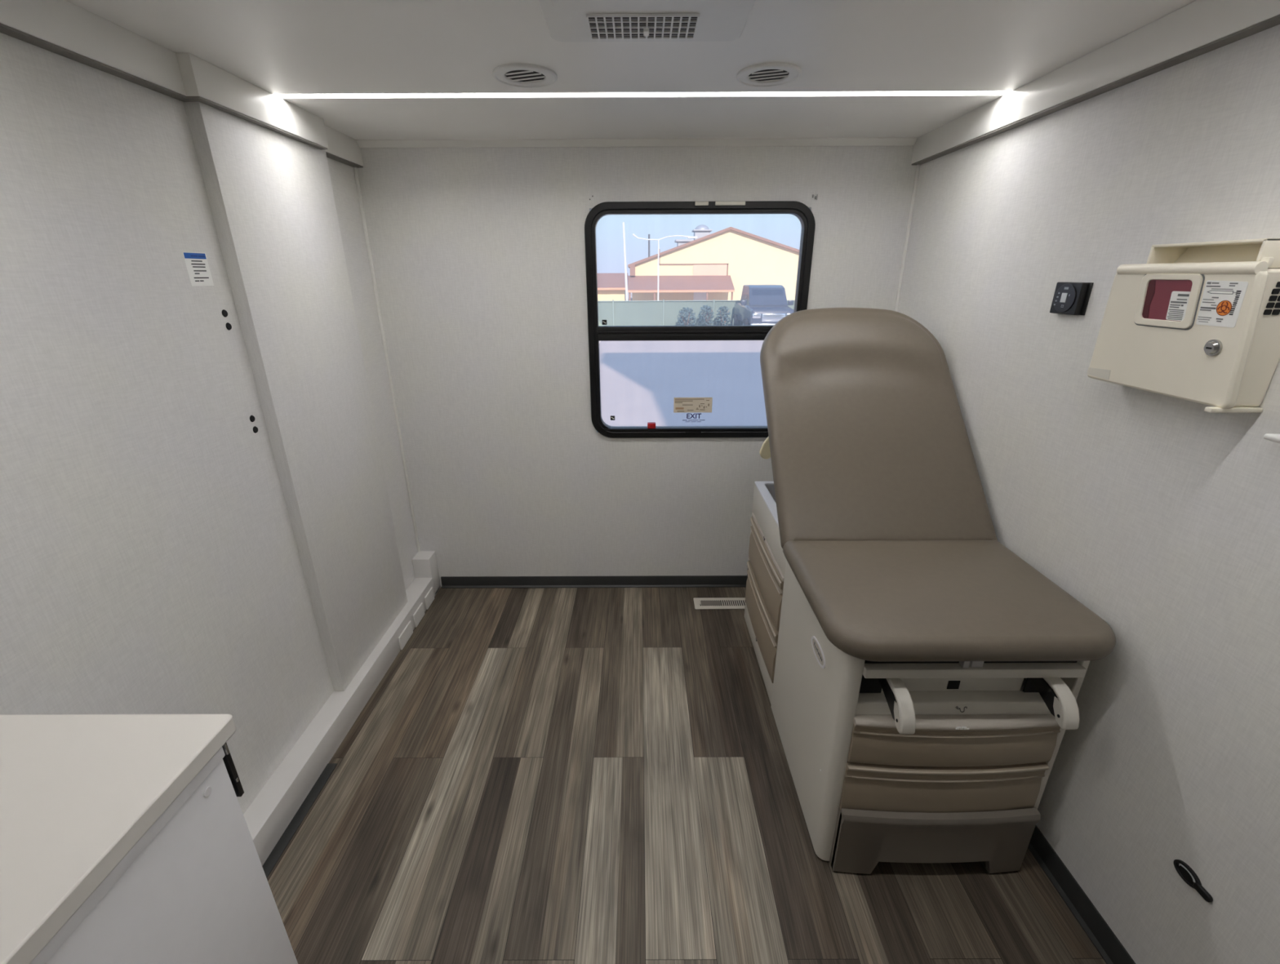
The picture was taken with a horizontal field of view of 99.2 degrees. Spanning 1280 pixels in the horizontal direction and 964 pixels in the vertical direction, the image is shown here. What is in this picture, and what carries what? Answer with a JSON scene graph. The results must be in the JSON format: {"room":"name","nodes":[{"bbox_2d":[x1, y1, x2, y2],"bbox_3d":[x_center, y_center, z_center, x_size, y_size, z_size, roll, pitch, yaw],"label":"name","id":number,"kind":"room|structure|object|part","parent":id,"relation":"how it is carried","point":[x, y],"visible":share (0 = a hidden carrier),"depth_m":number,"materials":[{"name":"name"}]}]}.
{"room":"examination room","nodes":[
{"label":"examination room","id":0,"kind":"room"},
{"bbox_2d":[0,32,417,813],"bbox_3d":[-1.196,0.388,0.517,0.120,2.316,4.492,0,21,0],"label":"wall","id":1,"kind":"structure","parent":0,"point":[161,553],"depth_m":1.40,"materials":[{"name":"paint"}]},
{"bbox_2d":[0,0,363,167],"bbox_3d":[-1.152,-0.557,0.158,0.079,0.094,4.492,0,21,0],"label":"trim","id":2,"kind":"structure","parent":1,"relation":"attached to","point":[63,28],"depth_m":1.29,"materials":[{"name":"white plastic"}]},
{"bbox_2d":[182,252,213,286],"bbox_3d":[-1.178,-0.568,1.453,0.001,0.083,0.080,0,21,0],"label":"wall label","id":3,"kind":"object","parent":1,"relation":"attached to","point":[197,264],"visible":1,"depth_m":1.45,"materials":[{"name":"paper"}]},
{"bbox_2d":[191,260,208,281],"bbox_3d":[-1.178,-0.564,1.456,0.001,0.052,0.052,0,21,0],"label":"print","id":4,"kind":"object","parent":3,"relation":"attached to","point":[199,268],"depth_m":1.46},
{"bbox_2d":[222,309,227,317],"bbox_3d":[-1.177,-0.478,1.544,0.003,0.021,0.021,0,21,0],"label":"plug","id":5,"kind":"object","parent":1,"relation":"attached to","point":[224,313],"visible":1,"depth_m":1.54,"materials":[{"name":"black plastic"}]},
{"bbox_2d":[226,322,231,330],"bbox_3d":[-1.177,-0.445,1.558,0.003,0.021,0.021,0,21,0],"label":"plug","id":6,"kind":"object","parent":1,"relation":"attached to","point":[228,326],"visible":1,"depth_m":1.56,"materials":[{"name":"black plastic"}]},
{"bbox_2d":[249,415,254,422],"bbox_3d":[-1.176,-0.192,1.652,0.003,0.021,0.021,0,21,0],"label":"plug","id":7,"kind":"object","parent":1,"relation":"attached to","point":[251,417],"visible":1,"depth_m":1.65,"materials":[{"name":"black plastic"}]},
{"bbox_2d":[253,426,257,433],"bbox_3d":[-1.175,-0.160,1.665,0.003,0.021,0.021,0,21,0],"label":"plug","id":8,"kind":"object","parent":1,"relation":"attached to","point":[255,428],"visible":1,"depth_m":1.66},
{"bbox_2d":[262,763,337,877],"bbox_3d":[-1.077,1.171,1.426,0.034,0.004,1.032,0,21,0],"label":"baseboard","id":9,"kind":"structure","parent":1,"relation":"attached to","point":[294,824],"depth_m":1.71,"materials":[{"name":"black rubber"}]},
{"bbox_2d":[243,577,440,866],"bbox_3d":[-1.134,0.914,1.949,0.101,0.113,2.192,0,21,0],"label":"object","id":10,"kind":"structure","parent":1,"relation":"attached to","point":[270,813],"depth_m":1.91,"materials":[{"name":"white plastic"}]},
{"bbox_3d":[-1.088,0.712,2.530,0.008,0.068,0.133,0,21,0],"label":"plate","id":11,"kind":"part","parent":10,"relation":"part of","materials":[{"name":"white plastic"}]},
{"bbox_3d":[-1.088,0.654,2.680,0.008,0.070,0.113,0,21,0],"label":"plate","id":12,"kind":"part","parent":10,"relation":"part of","materials":[{"name":"white plastic"}]},
{"bbox_2d":[412,551,440,593],"bbox_3d":[-1.140,0.489,2.910,0.090,0.222,0.091,0,21,0],"label":"box","id":13,"kind":"object","parent":10,"relation":"on","point":[424,562],"visible":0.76,"depth_m":2.86,"materials":[{"name":"white plastic"}]},
{"bbox_3d":[-1.088,0.601,2.815,0.008,0.072,0.103,0,21,0],"label":"plate","id":14,"kind":"part","parent":10,"relation":"part of","materials":[{"name":"white plastic"}]},
{"bbox_2d":[353,167,420,551],"bbox_3d":[-1.183,-0.417,2.608,0.012,1.930,0.012,0,21,0],"label":"trim","id":15,"kind":"structure","parent":1,"relation":"attached to","point":[355,169],"depth_m":2.52,"materials":[{"name":"white plastic"}]},
{"bbox_2d":[66,0,1196,139],"bbox_3d":[-0.003,-0.699,0.104,2.600,0.200,4.612,0,21,0],"label":"ceiling","id":16,"kind":"structure","parent":0,"point":[371,69],"depth_m":1.40,"materials":[{"name":"white paint"}]},
{"bbox_2d":[492,63,557,88],"bbox_3d":[-0.317,-1.119,1.503,0.176,0.008,0.176,0,21,0],"label":"ceiling vent","id":17,"kind":"object","parent":16,"relation":"in","point":[517,75],"visible":1,"depth_m":1.50,"materials":[{"name":"white plastic"}]},
{"bbox_2d":[537,0,755,42],"bbox_3d":[0.014,-0.913,0.990,0.432,0.031,0.580,0,21,0],"label":"ceiling vent","id":18,"kind":"object","parent":16,"relation":"in","point":[566,20],"visible":1,"depth_m":1.15,"materials":[{"name":"white plastic"}]},
{"bbox_2d":[586,13,699,39],"bbox_3d":[0.006,-0.982,1.175,0.235,0.005,0.116,0,21,0],"label":"grille","id":19,"kind":"object","parent":18,"relation":"attached to","point":[598,26],"depth_m":1.17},
{"bbox_2d":[736,62,801,87],"bbox_3d":[0.355,-1.123,1.504,0.176,0.008,0.176,0,21,0],"label":"ceiling vent","id":20,"kind":"object","parent":16,"relation":"in","point":[766,74],"visible":1,"depth_m":1.50,"materials":[{"name":"white plastic"}]},
{"bbox_2d":[356,146,916,586],"bbox_3d":[0.001,-0.437,2.639,2.600,2.336,0.060,0,21,0],"label":"wall","id":21,"kind":"structure","parent":0,"point":[478,254],"depth_m":2.51,"materials":[{"name":"paint"}]},
{"bbox_2d":[440,575,746,588],"bbox_3d":[0.045,0.545,2.973,2.260,0.064,0.016,0,21,0],"label":"baseboard","id":22,"kind":"structure","parent":21,"relation":"attached to","point":[639,581],"depth_m":2.98,"materials":[{"name":"black rubber"}]},
{"bbox_2d":[355,137,917,148],"bbox_3d":[-0.013,-1.389,2.228,2.280,0.024,0.030,0,21,0],"label":"trim","id":23,"kind":"structure","parent":21,"relation":"attached to","point":[880,141],"depth_m":2.22,"materials":[{"name":"white plastic"}]},
{"bbox_2d":[584,200,815,438],"bbox_3d":[0.259,-0.711,2.513,0.995,1.041,0.071,0,21,0],"label":"window","id":24,"kind":"structure","parent":21,"relation":"in","point":[597,333],"depth_m":2.50,"materials":[{"name":"black plastic"}]},
{"bbox_2d":[675,407,684,409],"bbox_3d":[0.193,-0.359,2.654,0.040,0.010,0.001,0,21,0],"label":"print","id":25,"kind":"object","parent":24,"relation":"attached to","point":[677,408],"depth_m":2.65},
{"bbox_3d":[0.259,-0.691,2.527,0.915,0.064,0.050,0,21,0],"label":"meeting rail","id":26,"kind":"part","parent":24,"relation":"part of","materials":[{"name":"black plastic"}]},
{"bbox_2d":[675,399,709,411],"bbox_3d":[0.253,-0.373,2.648,0.168,0.063,0.001,0,21,0],"label":"print","id":27,"kind":"object","parent":24,"relation":"attached to","point":[681,405],"depth_m":2.65},
{"bbox_2d":[266,586,1106,963],"bbox_3d":[0.006,1.419,0.911,2.600,0.100,4.692,0,21,0],"label":"floor","id":28,"kind":"structure","parent":0,"point":[537,775],"depth_m":1.68,"materials":[{"name":"plastic"}]},
{"bbox_2d":[30,742,297,963],"bbox_3d":[-0.940,1.301,-0.130,0.463,0.868,2.612,0,21,0],"label":"base cabinet","id":29,"kind":"object","parent":28,"relation":"on","point":[194,888],"visible":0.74,"depth_m":0.87,"materials":[{"name":"white laminate"}]},
{"bbox_2d":[0,714,236,963],"bbox_3d":[-0.934,0.879,-0.286,0.480,0.032,2.621,0,21,0],"label":"countertop","id":30,"kind":"structure","parent":29,"relation":"on","point":[78,792],"depth_m":0.79,"materials":[{"name":"white laminate"}]},
{"bbox_2d":[693,597,745,608],"bbox_3d":[0.436,0.627,2.826,0.310,0.012,0.100,0,21,0],"label":"floor vent","id":31,"kind":"object","parent":28,"relation":"in","point":[699,602],"visible":0.87,"depth_m":2.83,"materials":[{"name":"beige metal"}]},
{"bbox_2d":[744,307,1115,874],"bbox_3d":[0.806,0.220,1.835,0.694,1.476,1.299,0,21,0],"label":"exam table","id":32,"kind":"object","parent":28,"relation":"on","point":[922,679],"visible":1,"depth_m":1.52,"materials":[{"name":"leather"}]},
{"bbox_3d":[0.515,0.574,2.334,0.029,0.226,0.565,0,21,0],"label":"drawer","id":33,"kind":"part","parent":32,"relation":"part of","materials":[{"name":"beige plastic"}]},
{"bbox_3d":[0.559,-0.194,2.120,0.174,0.218,0.016,0,21,0],"label":"release lever","id":34,"kind":"part","parent":32,"relation":"part of","materials":[{"name":"beige plastic"}]},
{"bbox_3d":[0.514,0.356,2.251,0.029,0.213,0.565,0,21,0],"label":"drawer","id":35,"kind":"part","parent":32,"relation":"part of","materials":[{"name":"beige plastic"}]},
{"bbox_2d":[764,484,776,502],"bbox_3d":[0.808,0.106,2.308,0.514,0.097,0.281,0,21,0],"label":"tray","id":36,"kind":"object","parent":32,"relation":"on","point":[769,489],"depth_m":2.42,"materials":[{"name":"grey plastic"}]},
{"bbox_3d":[0.533,0.657,1.736,0.037,0.723,0.605,0,21,0],"label":"panel","id":37,"kind":"part","parent":32,"relation":"part of","materials":[{"name":"white plastic"}]},
{"bbox_3d":[0.513,0.488,1.565,0.002,0.041,0.107,0,21,0],"label":"badge plate","id":38,"kind":"part","parent":32,"relation":"part of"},
{"bbox_3d":[0.804,-0.231,1.957,0.694,0.721,0.721,0,21,0],"label":"backrest","id":39,"kind":"part","parent":32,"relation":"part of","materials":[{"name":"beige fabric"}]},
{"bbox_3d":[0.617,0.520,1.372,0.008,0.063,0.187,0,21,0],"label":"stirrup arm","id":40,"kind":"part","parent":32,"relation":"part of","materials":[{"name":"black plastic"}]},
{"bbox_3d":[0.815,0.828,1.470,0.528,0.170,0.044,0,21,0],"label":"drawer","id":41,"kind":"part","parent":32,"relation":"part of","materials":[{"name":"beige plastic"}]},
{"bbox_3d":[0.806,0.299,1.508,0.694,0.078,0.539,0,21,0],"label":"seat","id":42,"kind":"part","parent":32,"relation":"part of","materials":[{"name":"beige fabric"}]},
{"bbox_2d":[855,677,1051,715],"bbox_3d":[0.816,0.557,1.445,0.532,0.041,0.117,0,21,0],"label":"shelf","id":43,"kind":"object","parent":32,"relation":"attached to","point":[926,700],"depth_m":1.40,"materials":[{"name":"beige plastic"}]},
{"bbox_3d":[0.814,0.676,1.412,0.528,0.135,0.044,0,21,0],"label":"drawer","id":44,"kind":"part","parent":32,"relation":"part of","materials":[{"name":"beige plastic"}]},
{"bbox_2d":[955,726,968,729],"bbox_3d":[0.808,0.617,1.364,0.033,0.006,0.003,0,21,0],"label":"print","id":45,"kind":"object","parent":32,"relation":"on","point":[957,727],"depth_m":1.36,"materials":[{"name":"paper"}]},
{"bbox_3d":[0.819,0.461,1.347,0.537,0.027,0.042,0,21,0],"label":"rail","id":46,"kind":"part","parent":32,"relation":"part of","materials":[{"name":"white metal"}]},
{"bbox_3d":[0.998,0.507,1.367,0.008,0.063,0.187,0,21,0],"label":"stirrup arm","id":47,"kind":"part","parent":32,"relation":"part of","materials":[{"name":"black plastic"}]},
{"bbox_3d":[1.093,0.549,2.013,0.022,0.723,1.200,0,21,0],"label":"panel","id":48,"kind":"part","parent":32,"relation":"part of","materials":[{"name":"white plastic"}]},
{"bbox_2d":[897,24,1279,963],"bbox_3d":[1.200,0.379,0.515,0.060,2.316,4.492,0,21,0],"label":"wall","id":49,"kind":"structure","parent":0,"point":[1159,514],"depth_m":1.27,"materials":[{"name":"paint"}]},
{"bbox_2d":[893,164,919,311],"bbox_3d":[1.163,-0.411,2.611,0.012,1.960,0.012,0,21,0],"label":"trim","id":50,"kind":"structure","parent":49,"relation":"attached to","point":[917,174],"depth_m":2.36,"materials":[{"name":"white plastic"}]},
{"bbox_2d":[1049,282,1093,315],"bbox_3d":[1.155,-0.493,1.463,0.024,0.081,0.104,0,21,0],"label":"controller","id":51,"kind":"object","parent":49,"relation":"attached to","point":[1069,298],"visible":1,"depth_m":1.44,"materials":[{"name":"black plastic"}]},
{"bbox_3d":[1.166,-0.493,1.461,0.004,0.081,0.100,0,21,0],"label":"plate","id":52,"kind":"part","parent":51,"relation":"part of","materials":[{"name":"black plastic"}]},
{"bbox_2d":[1027,825,1136,963],"bbox_3d":[1.165,1.334,0.879,0.018,0.072,4.492,0,21,0],"label":"baseboard","id":53,"kind":"structure","parent":49,"relation":"attached to","point":[1101,935],"depth_m":1.45,"materials":[{"name":"black rubber"}]},
{"bbox_2d":[911,0,1279,165],"bbox_3d":[1.148,-0.566,0.155,0.036,0.094,4.492,0,21,0],"label":"trim","id":54,"kind":"structure","parent":49,"relation":"attached to","point":[1201,27],"depth_m":1.29,"materials":[{"name":"white plastic"}]},
{"bbox_2d":[1087,238,1279,413],"bbox_3d":[1.112,-0.330,1.124,0.111,0.301,0.348,0,21,0],"label":"sharps container","id":55,"kind":"object","parent":49,"relation":"attached to","point":[1199,322],"visible":1,"depth_m":1.05,"materials":[{"name":"beige plastic"}]},
{"bbox_2d":[1167,293,1189,319],"bbox_3d":[1.067,-0.347,1.080,0.006,0.048,0.035,0,21,0],"label":"print","id":56,"kind":"object","parent":55,"relation":"attached to","point":[1178,304],"depth_m":1.08},
{"bbox_2d":[1146,238,1279,268],"bbox_3d":[1.122,-0.433,1.039,0.090,0.048,0.246,0,21,0],"label":"hood","id":57,"kind":"object","parent":55,"relation":"attached to","point":[1265,251],"depth_m":1.06,"materials":[{"name":"beige plastic"}]},
{"bbox_2d":[1198,282,1238,322],"bbox_3d":[1.067,-0.332,1.007,0.008,0.071,0.057,0,21,0],"label":"print","id":58,"kind":"object","parent":55,"relation":"attached to","point":[1218,302],"depth_m":1.00},
{"bbox_2d":[1229,290,1241,315],"bbox_3d":[1.067,-0.321,0.976,0.005,0.042,0.010,0,21,0],"label":"print","id":59,"kind":"object","parent":55,"relation":"attached to","point":[1235,296],"depth_m":0.98},
{"bbox_2d":[1262,281,1279,315],"bbox_3d":[1.123,-0.322,0.954,0.040,0.055,0.004,0,21,0],"label":"vent","id":60,"kind":"object","parent":55,"relation":"attached to","point":[1271,299],"depth_m":0.95,"materials":[{"name":"plastic"}]},
{"bbox_2d":[1173,859,1213,902],"bbox_3d":[1.169,0.842,1.151,0.010,0.036,0.083,0,21,0],"label":"cable grommet","id":61,"kind":"object","parent":49,"relation":"attached to","point":[1184,871],"visible":1,"depth_m":1.15,"materials":[{"name":"black plastic"}]},
{"bbox_2d":[1263,433,1279,443],"bbox_3d":[1.154,-0.069,0.961,0.028,0.060,0.077,-8,22,-19],"label":"wall hook","id":62,"kind":"object","parent":49,"relation":"attached to","point":[1273,437],"visible":1,"depth_m":0.98,"materials":[{"name":"plastic"}]},
{"label":"outside","id":63,"kind":"structure","parent":0,"visible":0},
{"bbox_2d":[599,292,767,426],"bbox_3d":[9.990,-15.276,47.691,140.000,0.300,180.000,0,21,0],"label":"ground","id":64,"kind":"structure","parent":63,"point":[640,380],"depth_m":14.21,"materials":[{"name":"concrete"}]},
{"bbox_2d":[596,273,627,301],"bbox_3d":[-7.921,-21.750,60.583,13.200,2.750,9.280,0,21,0],"label":"building","id":65,"kind":"structure","parent":64,"relation":"on","point":[611,286],"depth_m":57.37,"materials":[{"name":"beige paint"}]},
{"bbox_2d":[622,222,628,300],"bbox_3d":[-0.704,-10.447,27.695,0.285,5.004,0.140,0,21,0],"label":"flagpole","id":66,"kind":"object","parent":64,"relation":"on","point":[624,232],"visible":0.6,"depth_m":27.47,"materials":[{"name":"white metal"}]},
{"bbox_2d":[648,234,649,257],"bbox_3d":[1.020,-24.236,61.395,0.234,6.750,0.239,0,21,0],"label":"utility pole","id":67,"kind":"object","parent":64,"relation":"on","point":[648,234],"visible":0.34,"depth_m":60.54,"materials":[{"name":"grey metal"}]},
{"bbox_2d":[632,234,697,300],"bbox_3d":[1.300,-10.761,29.075,3.376,4.589,0.200,0,21,0],"label":"street lamp","id":68,"kind":"object","parent":64,"relation":"on","point":[635,236],"visible":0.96,"depth_m":28.34,"materials":[{"name":"white metal"}]},
{"bbox_3d":[0.288,-12.743,28.318,1.367,0.337,0.094,0,21,0],"label":"arm","id":69,"kind":"part","parent":68,"relation":"part of"},
{"bbox_3d":[1.848,-12.713,28.331,1.773,0.255,0.076,0,21,0],"label":"arm","id":70,"kind":"part","parent":68,"relation":"part of"},
{"bbox_2d":[676,307,696,325],"bbox_3d":[2.296,-8.031,26.808,0.979,1.116,0.976,0,21,0],"label":"shrub","id":71,"kind":"object","parent":64,"relation":"on","point":[685,319],"visible":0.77,"depth_m":26.64,"materials":[{"name":"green plant"}]},
{"bbox_2d":[597,299,795,325],"bbox_3d":[2.489,-8.568,27.757,23.053,1.420,0.145,0,21,0],"label":"fence","id":72,"kind":"object","parent":64,"relation":"on","point":[620,313],"visible":0.15,"depth_m":27.72,"materials":[{"name":"grey metal"}]},
{"bbox_3d":[-1.355,-8.540,27.726,0.067,1.420,0.070,0,21,0],"label":"post","id":73,"kind":"part","parent":72,"relation":"part of","materials":[{"name":"grey metal"}]},
{"bbox_3d":[1.196,-8.550,27.723,0.067,1.420,0.070,0,21,0],"label":"post","id":74,"kind":"part","parent":72,"relation":"part of","materials":[{"name":"grey metal"}]},
{"bbox_3d":[2.493,-9.147,27.507,23.000,0.050,0.050,0,21,0],"label":"rail","id":75,"kind":"part","parent":72,"relation":"part of","materials":[{"name":"grey metal"}]},
{"bbox_3d":[3.745,-8.559,27.721,0.067,1.420,0.070,0,21,0],"label":"post","id":76,"kind":"part","parent":72,"relation":"part of","materials":[{"name":"grey metal"}]},
{"bbox_2d":[697,304,714,325],"bbox_3d":[3.232,-8.083,26.757,0.861,1.236,0.847,0,21,0],"label":"shrub","id":77,"kind":"object","parent":64,"relation":"on","point":[708,309],"visible":0.8,"depth_m":26.65,"materials":[{"name":"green plant"}]},
{"bbox_2d":[627,224,799,300],"bbox_3d":[7.126,-19.237,48.614,16.100,6.465,19.450,0,21,0],"label":"gabled building","id":78,"kind":"structure","parent":64,"relation":"on","point":[717,265],"depth_m":41.67,"materials":[{"name":"beige paint"}]},
{"bbox_2d":[674,239,693,246],"bbox_3d":[3.722,-19.792,46.127,1.500,1.300,1.700,0,21,0],"label":"roof vent","id":79,"kind":"object","parent":78,"relation":"attached to","point":[679,242],"depth_m":45.15,"materials":[{"name":"grey metal"}]},
{"bbox_3d":[4.689,-14.261,42.697,1.000,1.400,0.050,0,21,0],"label":"door panel","id":80,"kind":"part","parent":78,"relation":"part of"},
{"bbox_3d":[5.381,-16.308,41.912,2.600,0.780,0.060,0,21,0],"label":"siding panel","id":81,"kind":"part","parent":78,"relation":"part of","materials":[{"name":"beige paint"}]},
{"bbox_2d":[715,306,730,325],"bbox_3d":[4.100,-8.060,26.785,0.811,1.190,0.763,0,21,0],"label":"shrub","id":82,"kind":"object","parent":64,"relation":"on","point":[722,322],"visible":0.82,"depth_m":26.65,"materials":[{"name":"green plant"}]},
{"bbox_2d":[732,284,794,325],"bbox_3d":[5.715,-7.998,25.244,2.340,2.120,4.630,0,21,0],"label":"truck","id":83,"kind":"object","parent":64,"relation":"on","point":[759,304],"visible":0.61,"depth_m":24.26,"materials":[{"name":"metal"}]},
{"bbox_2d":[741,300,746,305],"bbox_3d":[4.664,-8.040,24.441,0.240,0.220,0.100,0,21,0],"label":"mirror","id":84,"kind":"object","parent":83,"relation":"attached to","point":[743,302],"depth_m":24.39,"materials":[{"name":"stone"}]},
{"bbox_2d":[761,313,785,321],"bbox_3d":[5.717,-7.032,23.301,1.000,0.340,0.130,0,21,0],"label":"grille","id":85,"kind":"object","parent":83,"relation":"attached to","point":[765,317],"depth_m":23.25,"materials":[{"name":"silver metal"}]},
{"bbox_2d":[787,300,793,305],"bbox_3d":[6.764,-8.048,24.439,0.240,0.220,0.100,0,21,0],"label":"mirror","id":86,"kind":"object","parent":83,"relation":"attached to","point":[789,302],"depth_m":24.40,"materials":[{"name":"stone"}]}
]}

